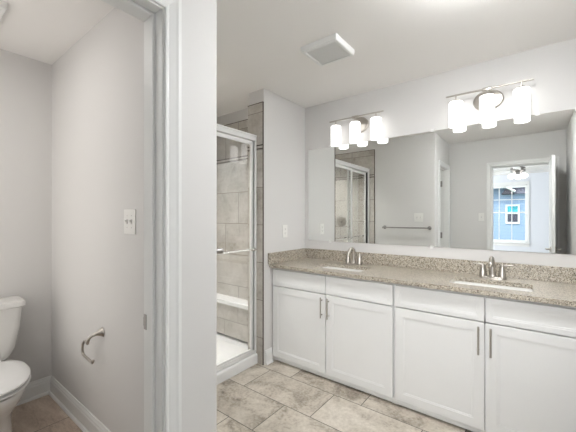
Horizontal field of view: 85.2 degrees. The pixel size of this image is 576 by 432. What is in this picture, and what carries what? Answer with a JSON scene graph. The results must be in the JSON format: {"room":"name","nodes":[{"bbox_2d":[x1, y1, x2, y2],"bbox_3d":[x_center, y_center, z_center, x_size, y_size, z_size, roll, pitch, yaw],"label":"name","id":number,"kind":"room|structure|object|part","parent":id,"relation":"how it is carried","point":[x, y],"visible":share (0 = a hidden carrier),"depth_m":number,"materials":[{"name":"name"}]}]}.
{"room":"bathroom","nodes":[
{"label":"bathroom","id":0,"kind":"room"},
{"bbox_2d":[0,49,51,381],"bbox_3d":[-2.063,0.085,2.051,0.120,2.440,0.819,0,0,38],"label":"wall","id":1,"kind":"structure","parent":0,"point":[25,82],"depth_m":2.23,"materials":[{"name":"white paint"}]},
{"bbox_2d":[16,375,51,405],"bbox_3d":[-2.006,1.243,2.006,0.026,0.124,0.819,0,0,38],"label":"baseboard","id":2,"kind":"structure","parent":1,"relation":"attached to","point":[39,388],"depth_m":2.25,"materials":[{"name":"white wood"}]},
{"bbox_2d":[52,0,216,431],"bbox_3d":[-1.134,0.085,1.798,1.965,2.440,0.230,0,0,38],"label":"wall","id":3,"kind":"structure","parent":0,"point":[98,82],"depth_m":1.66,"materials":[{"name":"white paint"}]},
{"bbox_2d":[49,376,110,431],"bbox_3d":[-1.104,1.243,1.808,1.661,0.124,0.026,0,0,38],"label":"baseboard","id":4,"kind":"structure","parent":3,"relation":"attached to","point":[81,416],"depth_m":2.02,"materials":[{"name":"white wood"}]},
{"bbox_2d":[81,327,103,363],"bbox_3d":[-1.111,0.718,1.786,0.166,0.182,0.079,0,0,38],"label":"paper holder","id":5,"kind":"object","parent":3,"relation":"attached to","point":[100,332],"visible":1,"depth_m":1.77,"materials":[{"name":"silver metal"}]},
{"bbox_3d":[-1.128,0.754,1.763,0.166,0.110,0.015,0,0,38],"label":"roll arm","id":6,"kind":"part","parent":5,"relation":"part of","materials":[{"name":"silver metal"}]},
{"bbox_3d":[-1.087,0.669,1.764,0.081,0.083,0.057,0,0,-44],"label":"post","id":7,"kind":"part","parent":5,"relation":"part of","materials":[{"name":"silver metal"}]},
{"bbox_2d":[124,209,135,233],"bbox_3d":[-0.804,0.024,1.581,0.118,0.125,0.018,0,0,38],"label":"light switch","id":8,"kind":"object","parent":3,"relation":"attached to","point":[129,214],"visible":1,"depth_m":1.57,"materials":[{"name":"white plastic"}]},
{"bbox_2d":[217,108,247,124],"bbox_3d":[-0.411,0.085,3.564,0.940,2.440,0.490,0,0,38],"label":"wall","id":9,"kind":"structure","parent":0,"point":[240,115],"depth_m":3.39,"materials":[{"name":"white paint"}]},
{"bbox_2d":[217,120,247,299],"bbox_3d":[-0.519,0.147,3.333,0.812,2.315,0.008,0,0,38],"label":"wall tile","id":10,"kind":"structure","parent":9,"relation":"attached to","point":[232,177],"depth_m":3.38,"materials":[{"name":"tile"}]},
{"bbox_2d":[12,360,472,431],"bbox_3d":[-0.179,1.354,1.808,3.460,0.100,2.980,0,0,38],"label":"floor","id":11,"kind":"structure","parent":0,"point":[278,396],"depth_m":2.11,"materials":[{"name":"beige tile"}]},
{"bbox_2d":[0,296,30,431],"bbox_3d":[-1.727,0.922,1.775,0.728,0.765,0.454,0,0,38],"label":"toilet","id":12,"kind":"object","parent":11,"relation":"on","point":[15,375],"visible":1,"depth_m":1.84,"materials":[{"name":"white ceramic"}]},
{"bbox_3d":[-1.932,0.748,1.934,0.200,0.329,0.428,0,0,38],"label":"tank","id":13,"kind":"part","parent":12,"relation":"part of","materials":[{"name":"white ceramic"}]},
{"bbox_3d":[-1.928,0.561,1.931,0.218,0.043,0.454,0,0,38],"label":"tank lid","id":14,"kind":"part","parent":12,"relation":"part of","materials":[{"name":"white ceramic"}]},
{"bbox_3d":[-1.719,1.116,1.769,0.695,0.377,0.368,0,0,38],"label":"bowl","id":15,"kind":"part","parent":12,"relation":"part of","materials":[{"name":"white ceramic"}]},
{"bbox_3d":[-1.628,0.914,1.698,0.477,0.010,0.368,0,0,38],"label":"seat","id":16,"kind":"part","parent":12,"relation":"part of","materials":[{"name":"white plastic"}]},
{"bbox_3d":[-1.633,0.888,1.702,0.485,0.020,0.366,0,0,38],"label":"lid","id":17,"kind":"part","parent":12,"relation":"part of","materials":[{"name":"white plastic"}]},
{"bbox_2d":[217,332,257,384],"bbox_3d":[-0.919,1.260,2.712,0.924,0.089,1.460,0,0,38],"label":"shower pan","id":18,"kind":"object","parent":11,"relation":"on","point":[228,347],"visible":0.02,"depth_m":2.83,"materials":[{"name":"white plastic"}]},
{"bbox_2d":[217,293,247,341],"bbox_3d":[-0.569,1.044,3.266,0.799,0.370,0.156,0,0,38],"label":"shower bench","id":19,"kind":"object","parent":18,"relation":"on","point":[232,312],"visible":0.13,"depth_m":3.20,"materials":[{"name":"white tile"}]},
{"bbox_3d":[-0.569,0.881,3.266,0.799,0.044,0.156,0,0,38],"label":"seat","id":20,"kind":"part","parent":19,"relation":"part of","materials":[{"name":"white stone"}]},
{"bbox_2d":[217,332,247,363],"bbox_3d":[-0.968,1.267,2.750,0.801,0.075,1.460,0,0,38],"label":"tray","id":21,"kind":"object","parent":18,"relation":"on","point":[228,347],"depth_m":3.02,"materials":[{"name":"white plastic"}]},
{"bbox_2d":[217,124,256,371],"bbox_3d":[-0.673,0.243,2.351,0.140,1.944,1.192,0,0,39],"label":"shower door","id":22,"kind":"structure","parent":18,"relation":"on","point":[223,131],"depth_m":2.76,"materials":[{"name":"silver metal"}]},
{"bbox_2d":[217,248,223,253],"bbox_3d":[-0.562,0.150,1.551,0.669,0.052,0.082,0,0,38],"label":"towel bar","id":23,"kind":"object","parent":22,"relation":"attached to","point":[219,250],"visible":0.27,"depth_m":1.37,"materials":[{"name":"metal"}]},
{"bbox_3d":[-0.674,-0.703,2.352,0.082,0.052,1.191,0,0,38],"label":"header rail","id":24,"kind":"part","parent":22,"relation":"part of","materials":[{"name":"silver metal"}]},
{"bbox_2d":[273,268,394,403],"bbox_3d":[0.440,0.878,2.696,1.105,0.853,0.566,0,0,38],"label":"vanity cabinet","id":25,"kind":"object","parent":11,"relation":"on","point":[339,329],"visible":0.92,"depth_m":2.43,"materials":[{"name":"white paint"}]},
{"bbox_3d":[0.087,0.542,2.672,0.548,0.142,0.027,0,0,38],"label":"drawer","id":26,"kind":"part","parent":25,"relation":"part of","materials":[{"name":"white paint"}]},
{"bbox_3d":[0.087,0.937,2.672,0.548,0.632,0.027,0,0,38],"label":"door","id":27,"kind":"part","parent":25,"relation":"part of","materials":[{"name":"white paint"}]},
{"bbox_3d":[0.312,0.722,2.459,0.012,0.163,0.034,0,0,38],"label":"handle","id":28,"kind":"part","parent":25,"relation":"part of","materials":[{"name":"silver metal"}]},
{"bbox_3d":[0.519,0.542,2.337,0.532,0.142,0.027,0,0,38],"label":"drawer","id":29,"kind":"part","parent":25,"relation":"part of","materials":[{"name":"white paint"}]},
{"bbox_3d":[0.519,0.937,2.337,0.532,0.632,0.027,0,0,38],"label":"door","id":30,"kind":"part","parent":25,"relation":"part of","materials":[{"name":"white paint"}]},
{"bbox_2d":[268,248,575,306],"bbox_3d":[0.874,0.386,2.349,2.216,0.130,0.587,0,0,38],"label":"countertop","id":31,"kind":"structure","parent":25,"relation":"on","point":[555,285],"depth_m":2.23,"materials":[{"name":"stone"}]},
{"bbox_2d":[322,266,364,271],"bbox_3d":[0.455,0.527,2.638,0.496,0.152,0.310,0,0,38],"label":"sink basin","id":32,"kind":"object","parent":31,"relation":"in","point":[337,268],"visible":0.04,"depth_m":2.77,"materials":[{"name":"white ceramic"}]},
{"bbox_2d":[342,247,365,264],"bbox_3d":[0.590,0.345,2.809,0.175,0.156,0.175,0,0,-6],"label":"faucet","id":33,"kind":"object","parent":31,"relation":"on","point":[359,259],"visible":1,"depth_m":2.79,"materials":[{"name":"silver metal"}]},
{"bbox_3d":[0.531,0.368,2.857,0.087,0.090,0.049,0,0,38],"label":"handle","id":34,"kind":"part","parent":33,"relation":"part of","materials":[{"name":"silver metal"}]},
{"bbox_3d":[0.560,0.340,2.773,0.046,0.146,0.142,0,0,38],"label":"spout","id":35,"kind":"part","parent":33,"relation":"part of","materials":[{"name":"silver metal"}]},
{"bbox_3d":[0.649,0.368,2.766,0.087,0.090,0.049,0,0,38],"label":"handle","id":36,"kind":"part","parent":33,"relation":"part of","materials":[{"name":"silver metal"}]},
{"bbox_2d":[473,256,512,279],"bbox_3d":[1.416,0.345,2.168,0.175,0.156,0.175,0,0,-6],"label":"faucet","id":37,"kind":"object","parent":31,"relation":"on","point":[482,273],"visible":1,"depth_m":2.15,"materials":[{"name":"silver metal"}]},
{"bbox_3d":[1.357,0.368,2.216,0.087,0.090,0.049,0,0,38],"label":"handle","id":38,"kind":"part","parent":37,"relation":"part of","materials":[{"name":"silver metal"}]},
{"bbox_3d":[1.387,0.340,2.132,0.046,0.146,0.142,0,0,38],"label":"spout","id":39,"kind":"part","parent":37,"relation":"part of","materials":[{"name":"silver metal"}]},
{"bbox_3d":[1.416,0.417,2.170,0.164,0.012,0.054,0,0,38],"label":"plate","id":40,"kind":"part","parent":37,"relation":"part of","materials":[{"name":"silver metal"}]},
{"bbox_3d":[1.475,0.368,2.124,0.087,0.090,0.049,0,0,38],"label":"handle","id":41,"kind":"part","parent":37,"relation":"part of","materials":[{"name":"silver metal"}]},
{"bbox_2d":[453,281,532,291],"bbox_3d":[1.284,0.527,1.994,0.496,0.152,0.310,0,0,38],"label":"sink basin","id":42,"kind":"object","parent":31,"relation":"in","point":[458,282],"visible":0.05,"depth_m":2.08,"materials":[{"name":"white ceramic"}]},
{"bbox_2d":[394,284,575,431],"bbox_3d":[1.315,0.878,2.017,1.111,0.853,0.566,0,0,38],"label":"vanity cabinet","id":43,"kind":"object","parent":11,"relation":"on","point":[472,362],"visible":0.97,"depth_m":1.84,"materials":[{"name":"white paint"}]},
{"bbox_3d":[0.950,0.542,2.002,0.522,0.142,0.027,0,0,38],"label":"drawer","id":44,"kind":"part","parent":43,"relation":"part of","materials":[{"name":"white paint"}]},
{"bbox_3d":[0.950,0.937,2.002,0.522,0.632,0.027,0,0,38],"label":"door","id":45,"kind":"part","parent":43,"relation":"part of","materials":[{"name":"white paint"}]},
{"bbox_3d":[1.116,0.722,1.835,0.012,0.163,0.034,0,0,38],"label":"handle","id":46,"kind":"part","parent":43,"relation":"part of","materials":[{"name":"silver metal"}]},
{"bbox_3d":[1.164,0.722,1.797,0.012,0.163,0.034,0,0,38],"label":"handle","id":47,"kind":"part","parent":43,"relation":"part of","materials":[{"name":"silver metal"}]},
{"bbox_3d":[1.375,0.542,1.672,0.542,0.142,0.027,0,0,38],"label":"drawer","id":48,"kind":"part","parent":43,"relation":"part of","materials":[{"name":"white paint"}]},
{"bbox_3d":[1.375,0.937,1.672,0.542,0.632,0.027,0,0,38],"label":"door","id":49,"kind":"part","parent":43,"relation":"part of","materials":[{"name":"white paint"}]},
{"bbox_2d":[248,102,262,364],"bbox_3d":[-0.291,0.147,2.815,0.184,2.315,0.008,0,0,38],"label":"tiled wall","id":50,"kind":"structure","parent":0,"point":[255,112],"depth_m":2.79,"materials":[{"name":"stone"}]},
{"bbox_2d":[249,88,304,364],"bbox_3d":[-0.051,0.085,3.114,0.180,2.440,0.759,0,0,38],"label":"wall","id":51,"kind":"structure","parent":0,"point":[284,119],"depth_m":2.95,"materials":[{"name":"white paint"}]},
{"bbox_2d":[265,347,273,364],"bbox_3d":[-0.167,1.243,2.797,0.026,0.124,0.088,0,0,38],"label":"baseboard","id":52,"kind":"structure","parent":51,"relation":"attached to","point":[268,353],"depth_m":2.79,"materials":[{"name":"white wood"}]},
{"bbox_2d":[282,225,286,236],"bbox_3d":[-0.028,0.135,2.990,0.008,0.118,0.072,0,0,38],"label":"wall outlet","id":53,"kind":"object","parent":51,"relation":"attached to","point":[284,227],"visible":1,"depth_m":2.98,"materials":[{"name":"white plastic"}]},
{"bbox_2d":[0,0,575,116],"bbox_3d":[-0.179,-1.185,1.808,3.460,0.100,2.980,0,0,38],"label":"ceiling","id":54,"kind":"structure","parent":0,"point":[260,42],"depth_m":1.97,"materials":[{"name":"white paint"}]},
{"bbox_2d":[0,0,7,20],"bbox_3d":[-1.685,-1.117,1.625,0.268,0.036,0.305,0,0,38],"label":"ceiling light","id":55,"kind":"object","parent":54,"relation":"in","point":[3,5],"visible":1,"depth_m":1.66,"materials":[{"name":"white glass"}]},
{"bbox_2d":[301,33,354,66],"bbox_3d":[0.269,-1.117,2.115,0.272,0.036,0.260,0,0,38],"label":"ceiling vent","id":56,"kind":"object","parent":54,"relation":"in","point":[332,48],"visible":1,"depth_m":2.08,"materials":[{"name":"white plastic"}]},
{"bbox_2d":[307,42,348,63],"bbox_3d":[0.269,-1.112,2.115,0.216,0.014,0.199,0,0,38],"label":"grille","id":57,"kind":"object","parent":56,"relation":"attached to","point":[330,52],"depth_m":2.12,"materials":[{"name":"white plastic"}]},
{"bbox_2d":[305,38,575,267],"bbox_3d":[1.140,0.085,2.594,2.340,2.440,0.120,0,0,38],"label":"wall","id":58,"kind":"structure","parent":0,"point":[420,105],"depth_m":2.44,"materials":[{"name":"white paint"}]},
{"bbox_2d":[329,110,383,146],"bbox_3d":[0.616,-0.795,2.840,0.524,0.249,0.132,0,0,38],"label":"vanity light","id":59,"kind":"object","parent":58,"relation":"attached to","point":[359,124],"visible":1,"depth_m":2.79,"materials":[{"name":"white glass"}]},
{"bbox_3d":[0.450,-0.763,2.946,0.094,0.185,0.094,0,0,38],"label":"lamp shade","id":60,"kind":"part","parent":59,"relation":"part of","materials":[{"name":"white glass"}]},
{"bbox_3d":[0.605,-0.763,2.825,0.094,0.185,0.094,0,0,38],"label":"lamp shade","id":61,"kind":"part","parent":59,"relation":"part of","materials":[{"name":"white glass"}]},
{"bbox_3d":[0.649,-0.845,2.883,0.190,0.148,0.023,0,0,38],"label":"plate","id":62,"kind":"part","parent":59,"relation":"part of","materials":[{"name":"silver metal"}]},
{"bbox_3d":[0.759,-0.763,2.705,0.094,0.185,0.094,0,0,38],"label":"lamp shade","id":63,"kind":"part","parent":59,"relation":"part of","materials":[{"name":"white glass"}]},
{"bbox_2d":[306,248,575,283],"bbox_3d":[1.048,0.372,2.573,2.216,0.101,0.019,0,0,38],"label":"backsplash","id":64,"kind":"structure","parent":58,"relation":"attached to","point":[519,271],"depth_m":2.40,"materials":[{"name":"stone"}]},
{"bbox_2d":[308,108,575,254],"bbox_3d":[1.052,-0.225,2.578,2.130,0.956,0.011,0,0,38],"label":"wall mirror","id":65,"kind":"object","parent":58,"relation":"attached to","point":[507,184],"visible":1,"depth_m":2.38,"materials":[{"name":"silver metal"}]},
{"bbox_2d":[446,78,533,127],"bbox_3d":[1.413,-0.795,2.221,0.524,0.249,0.132,0,0,38],"label":"vanity light","id":66,"kind":"object","parent":58,"relation":"attached to","point":[486,102],"visible":1,"depth_m":2.18,"materials":[{"name":"white glass"}]},
{"bbox_3d":[1.247,-0.763,2.327,0.094,0.185,0.094,0,0,38],"label":"lamp shade","id":67,"kind":"part","parent":66,"relation":"part of","materials":[{"name":"white glass"}]},
{"bbox_3d":[1.402,-0.763,2.207,0.094,0.185,0.094,0,0,38],"label":"lamp shade","id":68,"kind":"part","parent":66,"relation":"part of","materials":[{"name":"white glass"}]},
{"bbox_3d":[1.419,-0.878,2.229,0.060,0.071,0.077,0,0,38],"label":"arm","id":69,"kind":"part","parent":66,"relation":"part of","materials":[{"name":"silver metal"}]},
{"bbox_3d":[1.446,-0.845,2.264,0.190,0.148,0.023,0,0,38],"label":"plate","id":70,"kind":"part","parent":66,"relation":"part of","materials":[{"name":"silver metal"}]},
{"bbox_3d":[1.556,-0.763,2.086,0.094,0.185,0.094,0,0,38],"label":"lamp shade","id":71,"kind":"part","parent":66,"relation":"part of","materials":[{"name":"white glass"}]},
{"bbox_3d":[-0.678,0.085,0.877,0.115,2.440,0.665,0,0,38],"label":"wall","id":72,"kind":"structure","parent":0,"visible":0},
{"bbox_2d":[101,0,163,431],"bbox_3d":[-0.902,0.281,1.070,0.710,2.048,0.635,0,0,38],"label":"door jamb","id":73,"kind":"object","parent":72,"relation":"in","point":[149,12],"depth_m":1.11,"materials":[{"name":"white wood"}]},
{"bbox_3d":[-0.528,0.388,1.162,0.022,0.057,0.008,0,0,38],"label":"strike plate","id":74,"kind":"part","parent":73,"relation":"part of","materials":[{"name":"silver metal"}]},
{"bbox_2d":[151,0,181,431],"bbox_3d":[-0.605,0.257,0.862,0.019,2.096,0.696,0,0,38],"label":"door frame","id":75,"kind":"structure","parent":72,"relation":"attached to","point":[172,8],"depth_m":1.11,"materials":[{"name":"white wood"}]},
{"bbox_3d":[-1.362,0.085,3.008,0.120,2.440,1.553,0,0,38],"label":"wall","id":76,"kind":"structure","parent":0,"visible":0},
{"bbox_3d":[-1.290,0.147,2.996,0.008,2.315,1.470,0,0,38],"label":"wall tile","id":77,"kind":"structure","parent":76,"relation":"attached to","visible":0},
{"bbox_2d":[217,102,263,364],"bbox_3d":[-0.895,0.144,2.694,1.003,2.321,1.478,0,0,38],"label":"shower tile","id":78,"kind":"structure","parent":77,"relation":"attached to","point":[259,102],"depth_m":2.75,"materials":[{"name":"grey tile"}]}
]}

